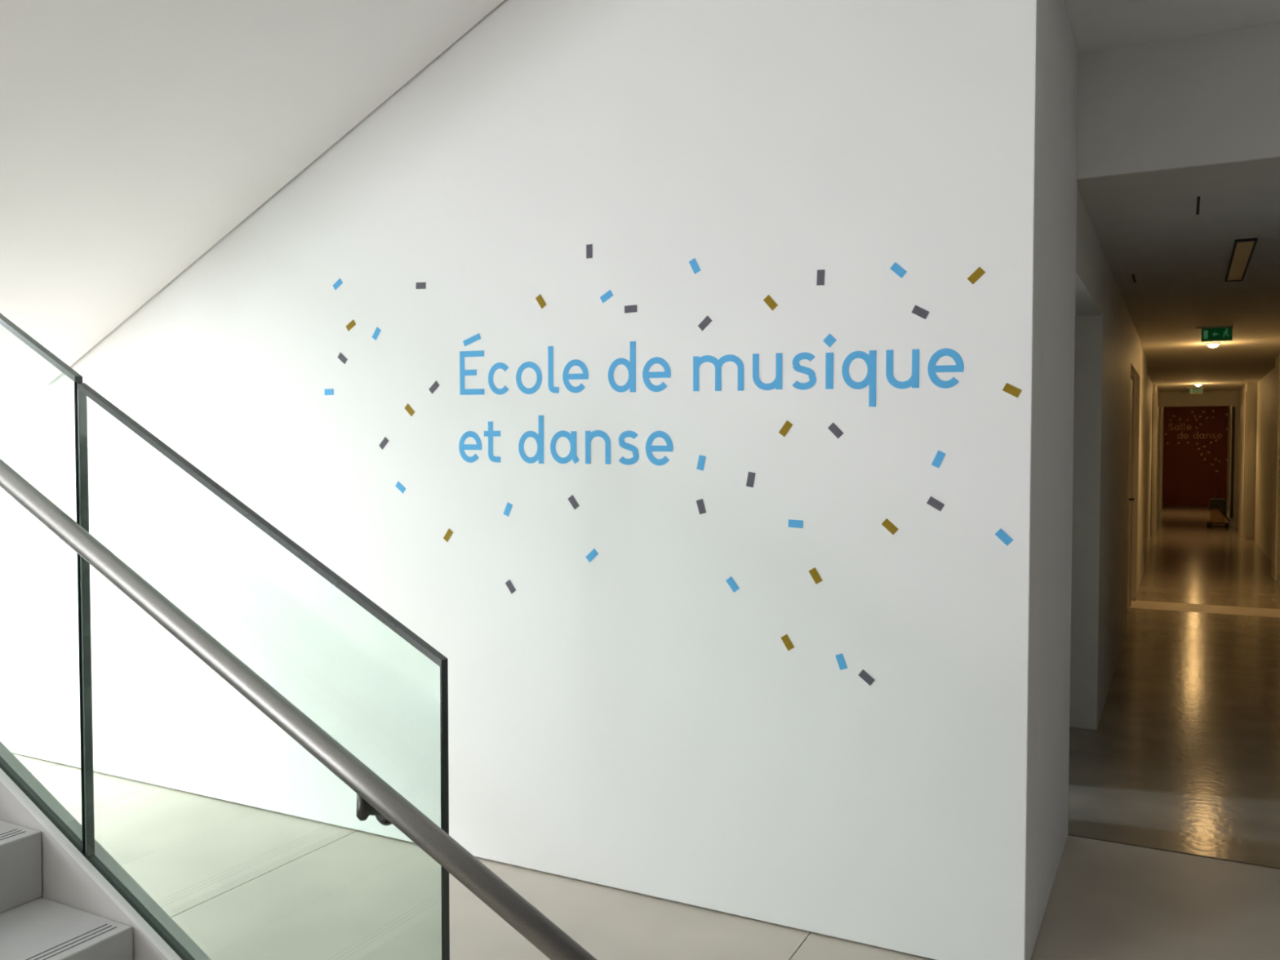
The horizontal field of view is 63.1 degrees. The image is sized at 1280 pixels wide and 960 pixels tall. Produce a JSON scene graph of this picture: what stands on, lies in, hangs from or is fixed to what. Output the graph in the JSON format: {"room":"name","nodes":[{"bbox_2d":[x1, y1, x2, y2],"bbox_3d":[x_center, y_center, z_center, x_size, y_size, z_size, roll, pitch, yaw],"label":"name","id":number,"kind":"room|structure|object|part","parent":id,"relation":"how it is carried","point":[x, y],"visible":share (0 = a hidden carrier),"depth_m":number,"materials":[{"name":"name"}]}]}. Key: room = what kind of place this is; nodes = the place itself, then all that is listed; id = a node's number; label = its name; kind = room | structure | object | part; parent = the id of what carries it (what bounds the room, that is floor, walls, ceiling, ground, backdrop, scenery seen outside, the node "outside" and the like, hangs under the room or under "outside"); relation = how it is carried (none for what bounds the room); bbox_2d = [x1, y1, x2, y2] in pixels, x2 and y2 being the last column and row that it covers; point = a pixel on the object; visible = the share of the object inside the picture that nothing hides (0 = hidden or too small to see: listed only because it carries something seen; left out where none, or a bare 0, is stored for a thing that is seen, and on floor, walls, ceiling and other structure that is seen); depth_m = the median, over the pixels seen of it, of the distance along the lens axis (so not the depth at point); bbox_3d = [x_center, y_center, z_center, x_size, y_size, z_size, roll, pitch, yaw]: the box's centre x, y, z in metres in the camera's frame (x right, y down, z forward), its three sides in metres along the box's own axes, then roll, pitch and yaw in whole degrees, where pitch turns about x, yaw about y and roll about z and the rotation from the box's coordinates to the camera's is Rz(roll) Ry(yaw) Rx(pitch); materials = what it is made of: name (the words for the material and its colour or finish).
{"room":"school stairwell","nodes":[
{"label":"school stairwell","id":0,"kind":"room"},
{"bbox_2d":[0,0,504,389],"bbox_3d":[-2.894,-1.290,4.140,5.560,1.760,1.321,1,2,28],"label":"ceiling","id":1,"kind":"structure","parent":0,"point":[135,135],"depth_m":3.58,"materials":[{"name":"paint"}]},
{"bbox_2d":[0,0,1078,959],"bbox_3d":[-1.710,-1.467,4.969,6.928,5.596,1.232,1,2,28],"label":"wall","id":2,"kind":"structure","parent":0,"point":[628,718],"depth_m":3.45,"materials":[{"name":"white paint"}]},
{"bbox_2d":[324,388,333,395],"bbox_3d":[-1.209,-0.342,4.048,0.046,0.024,0.001,1,2,28],"label":"sticker","id":3,"kind":"object","parent":2,"relation":"attached to","point":[331,391],"visible":1,"depth_m":4.05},
{"bbox_2d":[333,278,342,289],"bbox_3d":[-1.164,-0.754,4.012,0.052,0.046,0.001,1,2,28],"label":"sticker","id":4,"kind":"object","parent":2,"relation":"attached to","point":[339,282],"visible":1,"depth_m":4.01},
{"bbox_2d":[337,352,347,364],"bbox_3d":[-1.146,-0.469,4.011,0.051,0.047,0.001,1,2,28],"label":"sticker","id":5,"kind":"object","parent":2,"relation":"attached to","point":[340,357],"visible":1,"depth_m":4.01,"materials":[{"name":"grey plastic"}]},
{"bbox_2d":[346,319,355,331],"bbox_3d":[-1.107,-0.592,3.987,0.052,0.045,0.001,1,2,28],"label":"sticker","id":6,"kind":"object","parent":2,"relation":"attached to","point":[352,323],"visible":1,"depth_m":3.99,"materials":[{"name":"plastic"}]},
{"bbox_2d":[372,327,381,340],"bbox_3d":[-0.994,-0.552,3.929,0.046,0.052,0.001,1,2,28],"label":"sticker","id":7,"kind":"object","parent":2,"relation":"attached to","point":[377,331],"visible":1,"depth_m":3.93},
{"bbox_2d":[378,436,388,449],"bbox_3d":[-0.966,-0.139,3.928,0.049,0.050,0.001,1,2,28],"label":"sticker","id":8,"kind":"object","parent":2,"relation":"attached to","point":[384,442],"visible":1,"depth_m":3.93,"materials":[{"name":"grey plastic"}]},
{"bbox_2d":[395,481,405,493],"bbox_3d":[-0.896,0.027,3.897,0.051,0.047,0.001,1,2,28],"label":"sticker","id":9,"kind":"object","parent":2,"relation":"attached to","point":[398,485],"visible":1,"depth_m":3.90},
{"bbox_2d":[404,403,414,416],"bbox_3d":[-0.855,-0.260,3.866,0.050,0.049,0.001,1,2,28],"label":"sticker","id":10,"kind":"object","parent":2,"relation":"attached to","point":[407,407],"visible":1,"depth_m":3.87,"materials":[{"name":"plastic"}]},
{"bbox_2d":[415,282,426,288],"bbox_3d":[-0.804,-0.714,3.825,0.047,0.026,0.001,1,2,28],"label":"sticker","id":11,"kind":"object","parent":2,"relation":"attached to","point":[419,285],"visible":1,"depth_m":3.83,"materials":[{"name":"grey plastic"}]},
{"bbox_2d":[428,381,439,394],"bbox_3d":[-0.753,-0.339,3.810,0.050,0.049,0.001,1,2,28],"label":"sticker","id":12,"kind":"object","parent":2,"relation":"attached to","point":[435,385],"visible":1,"depth_m":3.81,"materials":[{"name":"grey plastic"}]},
{"bbox_2d":[443,528,453,542],"bbox_3d":[-0.700,0.202,3.800,0.046,0.051,0.001,1,2,28],"label":"sticker","id":13,"kind":"object","parent":2,"relation":"attached to","point":[449,532],"visible":1,"depth_m":3.80,"materials":[{"name":"plastic"}]},
{"bbox_2d":[458,421,500,462],"bbox_3d":[-0.574,-0.135,3.724,0.182,0.147,0.001,1,2,28],"label":"lettering","id":14,"kind":"object","parent":2,"relation":"attached to","point":[490,433],"depth_m":3.73},
{"bbox_2d":[503,502,512,516],"bbox_3d":[-0.466,0.104,3.675,0.040,0.052,0.001,1,2,28],"label":"sticker","id":15,"kind":"object","parent":2,"relation":"attached to","point":[508,506],"visible":1,"depth_m":3.67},
{"bbox_2d":[505,579,515,593],"bbox_3d":[-0.457,0.377,3.679,0.047,0.051,0.001,1,2,28],"label":"sticker","id":16,"kind":"object","parent":2,"relation":"attached to","point":[508,583],"visible":1,"depth_m":3.68,"materials":[{"name":"grey plastic"}]},
{"bbox_2d":[459,333,588,395],"bbox_3d":[-0.411,-0.409,3.630,0.537,0.222,0.001,1,2,28],"label":"lettering","id":17,"kind":"object","parent":2,"relation":"attached to","point":[584,375],"depth_m":3.63},
{"bbox_2d":[535,293,546,308],"bbox_3d":[-0.341,-0.615,3.586,0.046,0.052,0.001,1,2,28],"label":"sticker","id":18,"kind":"object","parent":2,"relation":"attached to","point":[540,300],"visible":1,"depth_m":3.58,"materials":[{"name":"plastic"}]},
{"bbox_2d":[568,494,579,509],"bbox_3d":[-0.226,0.076,3.549,0.047,0.051,0.001,1,2,28],"label":"sticker","id":19,"kind":"object","parent":2,"relation":"attached to","point":[572,500],"visible":1,"depth_m":3.55,"materials":[{"name":"grey plastic"}]},
{"bbox_2d":[586,244,592,258],"bbox_3d":[-0.170,-0.767,3.492,0.024,0.046,0.001,1,2,28],"label":"sticker","id":20,"kind":"object","parent":2,"relation":"attached to","point":[589,246],"visible":1,"depth_m":3.49,"materials":[{"name":"grey plastic"}]},
{"bbox_2d":[585,548,598,562],"bbox_3d":[-0.163,0.255,3.522,0.050,0.049,0.001,1,2,28],"label":"sticker","id":21,"kind":"object","parent":2,"relation":"attached to","point":[593,553],"visible":1,"depth_m":3.52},
{"bbox_2d":[518,415,673,465],"bbox_3d":[-0.159,-0.136,3.507,0.600,0.170,0.001,1,2,28],"label":"lettering","id":22,"kind":"object","parent":2,"relation":"attached to","point":[589,435],"depth_m":3.51},
{"bbox_2d":[600,289,613,303],"bbox_3d":[-0.111,-0.611,3.466,0.052,0.044,0.001,1,2,28],"label":"sticker","id":23,"kind":"object","parent":2,"relation":"attached to","point":[608,295],"visible":1,"depth_m":3.47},
{"bbox_2d":[624,304,636,313],"bbox_3d":[-0.030,-0.562,3.426,0.046,0.024,0.001,0,2,28],"label":"sticker","id":24,"kind":"object","parent":2,"relation":"attached to","point":[628,308],"visible":1,"depth_m":3.42,"materials":[{"name":"grey plastic"}]},
{"bbox_2d":[608,341,671,392],"bbox_3d":[-0.004,-0.372,3.418,0.233,0.168,0.001,1,2,28],"label":"lettering","id":25,"kind":"object","parent":2,"relation":"attached to","point":[631,366],"depth_m":3.42},
{"bbox_2d":[688,257,700,274],"bbox_3d":[0.174,-0.681,3.315,0.042,0.052,0.001,1,2,28],"label":"sticker","id":26,"kind":"object","parent":2,"relation":"attached to","point":[693,264],"visible":1,"depth_m":3.31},
{"bbox_2d":[696,455,706,471],"bbox_3d":[0.196,-0.055,3.324,0.033,0.050,0.001,1,2,28],"label":"sticker","id":27,"kind":"object","parent":2,"relation":"attached to","point":[701,460],"visible":1,"depth_m":3.32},
{"bbox_2d":[696,498,706,514],"bbox_3d":[0.196,0.085,3.329,0.036,0.051,0.001,1,2,28],"label":"sticker","id":28,"kind":"object","parent":2,"relation":"attached to","point":[701,508],"visible":1,"depth_m":3.33,"materials":[{"name":"grey plastic"}]},
{"bbox_2d":[697,315,711,331],"bbox_3d":[0.206,-0.497,3.304,0.050,0.049,0.001,1,2,28],"label":"sticker","id":29,"kind":"object","parent":2,"relation":"attached to","point":[707,320],"visible":1,"depth_m":3.30,"materials":[{"name":"grey plastic"}]},
{"bbox_2d":[725,576,739,592],"bbox_3d":[0.292,0.330,3.287,0.047,0.051,0.001,1,2,28],"label":"sticker","id":30,"kind":"object","parent":2,"relation":"attached to","point":[731,581],"visible":1,"depth_m":3.29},
{"bbox_2d":[746,471,755,487],"bbox_3d":[0.345,-0.001,3.248,0.032,0.050,0.001,1,2,28],"label":"sticker","id":31,"kind":"object","parent":2,"relation":"attached to","point":[751,476],"visible":1,"depth_m":3.25,"materials":[{"name":"grey plastic"}]},
{"bbox_2d":[763,294,777,311],"bbox_3d":[0.401,-0.545,3.201,0.048,0.050,0.001,1,2,28],"label":"sticker","id":32,"kind":"object","parent":2,"relation":"attached to","point":[768,300],"visible":1,"depth_m":3.20,"materials":[{"name":"plastic"}]},
{"bbox_2d":[778,420,792,436],"bbox_3d":[0.446,-0.157,3.190,0.046,0.051,0.001,1,2,28],"label":"sticker","id":33,"kind":"object","parent":2,"relation":"attached to","point":[787,426],"visible":1,"depth_m":3.19,"materials":[{"name":"plastic"}]},
{"bbox_2d":[781,634,794,650],"bbox_3d":[0.454,0.500,3.208,0.045,0.052,0.001,1,2,28],"label":"sticker","id":34,"kind":"object","parent":2,"relation":"attached to","point":[785,639],"visible":1,"depth_m":3.21,"materials":[{"name":"plastic"}]},
{"bbox_2d":[788,519,803,528],"bbox_3d":[0.476,0.134,3.184,0.047,0.025,0.001,1,2,28],"label":"sticker","id":35,"kind":"object","parent":2,"relation":"attached to","point":[792,523],"visible":1,"depth_m":3.18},
{"bbox_2d":[808,567,822,584],"bbox_3d":[0.532,0.291,3.160,0.045,0.052,0.001,1,2,28],"label":"sticker","id":36,"kind":"object","parent":2,"relation":"attached to","point":[815,575],"visible":1,"depth_m":3.16,"materials":[{"name":"plastic"}]},
{"bbox_2d":[816,269,824,285],"bbox_3d":[0.542,-0.608,3.125,0.025,0.047,0.001,1,2,28],"label":"sticker","id":37,"kind":"object","parent":2,"relation":"attached to","point":[820,273],"visible":1,"depth_m":3.12,"materials":[{"name":"grey plastic"}]},
{"bbox_2d":[693,333,964,406],"bbox_3d":[0.542,-0.329,3.134,0.840,0.222,0.001,1,2,28],"label":"lettering","id":38,"kind":"object","parent":2,"relation":"attached to","point":[870,360],"depth_m":3.10},
{"bbox_2d":[827,422,843,438],"bbox_3d":[0.586,-0.148,3.118,0.050,0.050,0.001,1,2,28],"label":"sticker","id":39,"kind":"object","parent":2,"relation":"attached to","point":[833,427],"visible":1,"depth_m":3.12,"materials":[{"name":"grey plastic"}]},
{"bbox_2d":[835,653,847,670],"bbox_3d":[0.605,0.546,3.130,0.038,0.052,0.001,1,2,28],"label":"sticker","id":40,"kind":"object","parent":2,"relation":"attached to","point":[840,658],"visible":1,"depth_m":3.13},
{"bbox_2d":[858,669,875,685],"bbox_3d":[0.673,0.587,3.096,0.051,0.047,0.001,1,2,28],"label":"sticker","id":41,"kind":"object","parent":2,"relation":"attached to","point":[863,674],"visible":1,"depth_m":3.10,"materials":[{"name":"grey plastic"}]},
{"bbox_2d":[881,518,897,534],"bbox_3d":[0.732,0.136,3.051,0.050,0.048,0.001,1,2,28],"label":"sticker","id":42,"kind":"object","parent":2,"relation":"attached to","point":[886,523],"visible":1,"depth_m":3.05,"materials":[{"name":"plastic"}]},
{"bbox_2d":[889,262,906,278],"bbox_3d":[0.749,-0.608,3.017,0.050,0.049,0.001,1,2,28],"label":"sticker","id":43,"kind":"object","parent":2,"relation":"attached to","point":[895,268],"visible":1,"depth_m":3.02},
{"bbox_2d":[911,305,929,319],"bbox_3d":[0.805,-0.482,2.992,0.052,0.043,0.001,1,2,28],"label":"sticker","id":44,"kind":"object","parent":2,"relation":"attached to","point":[917,310],"visible":1,"depth_m":2.99,"materials":[{"name":"grey plastic"}]},
{"bbox_2d":[926,496,944,511],"bbox_3d":[0.848,0.068,2.988,0.052,0.044,0.001,1,2,28],"label":"sticker","id":45,"kind":"object","parent":2,"relation":"attached to","point":[935,504],"visible":1,"depth_m":2.99,"materials":[{"name":"grey plastic"}]},
{"bbox_2d":[931,449,945,467],"bbox_3d":[0.854,-0.059,2.980,0.041,0.052,0.001,1,2,28],"label":"sticker","id":46,"kind":"object","parent":2,"relation":"attached to","point":[940,455],"visible":1,"depth_m":2.98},
{"bbox_2d":[967,266,985,284],"bbox_3d":[0.942,-0.573,2.917,0.050,0.049,0.001,1,2,28],"label":"sticker","id":47,"kind":"object","parent":2,"relation":"attached to","point":[979,272],"visible":1,"depth_m":2.92,"materials":[{"name":"plastic"}]},
{"bbox_2d":[994,528,1013,546],"bbox_3d":[1.015,0.159,2.904,0.050,0.049,0.001,1,2,28],"label":"sticker","id":48,"kind":"object","parent":2,"relation":"attached to","point":[1001,534],"visible":1,"depth_m":2.90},
{"bbox_2d":[1002,382,1022,397],"bbox_3d":[1.030,-0.248,2.882,0.052,0.043,0.001,1,2,28],"label":"sticker","id":49,"kind":"object","parent":2,"relation":"attached to","point":[1009,388],"visible":1,"depth_m":2.88,"materials":[{"name":"plastic"}]},
{"bbox_2d":[12,504,1279,959],"bbox_3d":[4.455,1.210,11.822,12.000,0.200,35.000,1,2,28],"label":"floor","id":50,"kind":"structure","parent":0,"point":[1171,851],"depth_m":3.86,"materials":[{"name":"tile"}]},
{"bbox_2d":[0,741,211,959],"bbox_3d":[-3.155,0.259,3.466,5.768,2.253,2.847,1,2,28],"label":"staircase","id":51,"kind":"structure","parent":50,"relation":"on","point":[58,902],"depth_m":2.59,"materials":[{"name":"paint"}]},
{"bbox_2d":[0,313,449,959],"bbox_3d":[-2.232,-0.223,3.034,4.150,3.241,0.021,1,2,28],"label":"glass balustrade","id":52,"kind":"object","parent":51,"relation":"on","point":[82,390],"visible":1,"depth_m":2.56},
{"bbox_2d":[0,458,597,959],"bbox_3d":[-2.095,-0.311,2.893,4.823,2.486,0.098,1,2,28],"label":"handrail","id":53,"kind":"object","parent":52,"relation":"attached to","point":[375,797],"visible":1,"depth_m":2.13,"materials":[{"name":"metal"}]},
{"bbox_3d":[-0.544,0.660,2.119,0.026,0.065,0.075,1,2,28],"label":"bracket arm","id":54,"kind":"part","parent":53,"relation":"part of","materials":[{"name":"metal"}]},
{"bbox_2d":[1206,485,1230,528],"bbox_3d":[10.569,0.490,19.026,0.375,0.764,0.293,1,2,28],"label":"trolley","id":55,"kind":"object","parent":50,"relation":"on","point":[1217,516],"visible":1,"depth_m":18.95,"materials":[{"name":"black plastic"}]},
{"bbox_3d":[10.568,0.807,19.050,0.310,0.070,0.230,1,2,28],"label":"frame","id":56,"kind":"part","parent":55,"relation":"part of","materials":[{"name":"black metal"}]},
{"bbox_2d":[1069,187,1164,729],"bbox_3d":[7.426,-0.263,15.452,0.365,2.505,25.730,1,2,28],"label":"wall","id":57,"kind":"structure","parent":0,"point":[1108,351],"depth_m":5.55,"materials":[{"name":"paint"}]},
{"bbox_2d":[1127,375,1134,610],"bbox_3d":[4.368,0.119,9.263,0.079,2.150,1.070,1,2,28],"label":"door","id":58,"kind":"structure","parent":57,"relation":"in","point":[1131,499],"depth_m":9.64,"materials":[{"name":"laminate"}]},
{"bbox_2d":[1131,377,1140,600],"bbox_3d":[4.792,0.017,10.094,0.070,2.300,0.060,1,2,28],"label":"trim","id":59,"kind":"structure","parent":57,"relation":"attached to","point":[1137,380],"depth_m":10.06,"materials":[{"name":"white wood"}]},
{"bbox_2d":[1151,392,1157,537],"bbox_3d":[8.429,-0.244,17.073,0.055,2.360,0.070,1,2,28],"label":"trim","id":60,"kind":"structure","parent":57,"relation":"attached to","point":[1155,394],"depth_m":17.04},
{"bbox_2d":[1159,406,1162,524],"bbox_3d":[9.876,-0.270,19.759,0.025,2.235,0.230,1,2,28],"label":"door frame","id":61,"kind":"structure","parent":57,"relation":"attached to","point":[1161,426],"depth_m":19.66,"materials":[{"name":"white wood"}]},
{"bbox_2d":[1063,0,1279,54],"bbox_3d":[-1.410,-1.625,0.271,11.800,0.300,9.270,1,2,28],"label":"ceiling","id":62,"kind":"structure","parent":0,"point":[1096,25],"depth_m":3.57,"materials":[{"name":"white paint"}]},
{"bbox_2d":[1076,156,1279,392],"bbox_3d":[6.246,-1.593,16.027,6.600,0.124,25.726,1,2,28],"label":"ceiling","id":63,"kind":"structure","parent":0,"point":[1166,237],"depth_m":5.69,"materials":[{"name":"white paint"}]},
{"bbox_2d":[1186,386,1203,394],"bbox_3d":[9.535,-1.538,17.898,0.250,0.117,0.060,1,2,28],"label":"exit sign","id":64,"kind":"object","parent":63,"relation":"hanging from","point":[1193,390],"visible":1,"depth_m":17.87,"materials":[{"name":"green plastic"}]},
{"bbox_3d":[9.545,-1.533,17.873,0.190,0.097,0.006,1,2,28],"label":"sign panel","id":65,"kind":"part","parent":64,"relation":"part of","materials":[{"name":"green plastic"}]},
{"bbox_2d":[1205,342,1220,347],"bbox_3d":[5.625,-1.320,10.224,0.124,0.046,0.124,1,2,28],"label":"ceiling lamp","id":66,"kind":"object","parent":63,"relation":"attached to","point":[1209,344],"visible":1,"depth_m":10.19,"materials":[{"name":"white glass"}]},
{"bbox_3d":[5.625,-1.314,10.224,0.100,0.034,0.100,1,2,28],"label":"globe","id":67,"kind":"part","parent":66,"relation":"part of","materials":[{"name":"white glass"}]},
{"bbox_2d":[1195,325,1233,342],"bbox_3d":[4.869,-1.237,8.833,0.278,0.120,0.060,1,2,28],"label":"exit sign","id":68,"kind":"object","parent":63,"relation":"hanging from","point":[1210,333],"visible":1,"depth_m":8.80,"materials":[{"name":"green plastic"}]},
{"bbox_3d":[4.869,-1.291,8.831,0.278,0.012,0.060,1,2,28],"label":"mounting rail","id":69,"kind":"part","parent":68,"relation":"part of","materials":[{"name":"grey metal"}]},
{"bbox_3d":[4.878,-1.232,8.808,0.218,0.100,0.006,1,2,28],"label":"sign panel","id":70,"kind":"part","parent":68,"relation":"part of","materials":[{"name":"green plastic"}]},
{"bbox_2d":[1225,237,1257,281],"bbox_3d":[3.269,-1.187,5.680,0.094,0.012,1.400,1,2,28],"label":"recessed light","id":71,"kind":"object","parent":63,"relation":"in","point":[1243,249],"visible":1,"depth_m":5.55,"materials":[{"name":"white plastic"}]},
{"bbox_2d":[1076,22,1279,191],"bbox_3d":[3.689,-0.232,3.009,5.250,3.265,0.220,1,2,28],"label":"wall header","id":72,"kind":"structure","parent":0,"point":[1211,98],"depth_m":3.75,"materials":[{"name":"white paint"}]},
{"bbox_2d":[1162,405,1227,505],"bbox_3d":[13.965,-0.618,26.207,2.300,2.505,0.200,1,2,28],"label":"wall","id":73,"kind":"structure","parent":0,"point":[1188,479],"depth_m":26.12,"materials":[{"name":"red paint"}]},
{"bbox_2d":[1168,422,1191,430],"bbox_3d":[13.612,-1.343,26.253,0.517,0.176,0.002,1,2,28],"label":"lettering","id":74,"kind":"object","parent":73,"relation":"attached to","point":[1181,423],"depth_m":26.26,"materials":[{"name":"beige paint"}]},
{"bbox_2d":[1177,431,1188,438],"bbox_3d":[13.675,-1.129,26.228,0.250,0.182,0.002,1,2,28],"label":"lettering","id":75,"kind":"object","parent":73,"relation":"attached to","point":[1181,434],"depth_m":26.23,"materials":[{"name":"beige paint"}]},
{"bbox_2d":[1193,431,1222,438],"bbox_3d":[14.156,-1.121,25.977,0.636,0.182,0.002,1,2,28],"label":"lettering","id":76,"kind":"object","parent":73,"relation":"attached to","point":[1206,434],"depth_m":25.99,"materials":[{"name":"beige paint"}]},
{"bbox_2d":[1226,355,1279,584],"bbox_3d":[8.988,-0.240,14.761,0.525,2.505,25.510,1,2,28],"label":"wall","id":77,"kind":"structure","parent":0,"point":[1263,488],"depth_m":15.35,"materials":[{"name":"paint"}]},
{"bbox_2d":[1157,391,1239,527],"bbox_3d":[10.466,-0.395,19.453,2.050,2.505,0.180,1,2,28],"label":"doorway","id":78,"kind":"structure","parent":77,"relation":"in","point":[1208,398],"depth_m":19.27,"materials":[{"name":"paint"}]},
{"bbox_2d":[1228,405,1235,527],"bbox_3d":[10.907,-0.251,19.199,0.052,2.235,0.270,1,2,28],"label":"door frame","id":79,"kind":"structure","parent":77,"relation":"attached to","point":[1233,407],"depth_m":19.09,"materials":[{"name":"wood"}]},
{"bbox_2d":[1242,391,1248,539],"bbox_3d":[9.679,-0.230,16.647,0.045,2.360,0.070,1,2,28],"label":"trim","id":80,"kind":"structure","parent":77,"relation":"attached to","point":[1246,393],"depth_m":16.62,"materials":[{"name":"white wood"}]}
]}

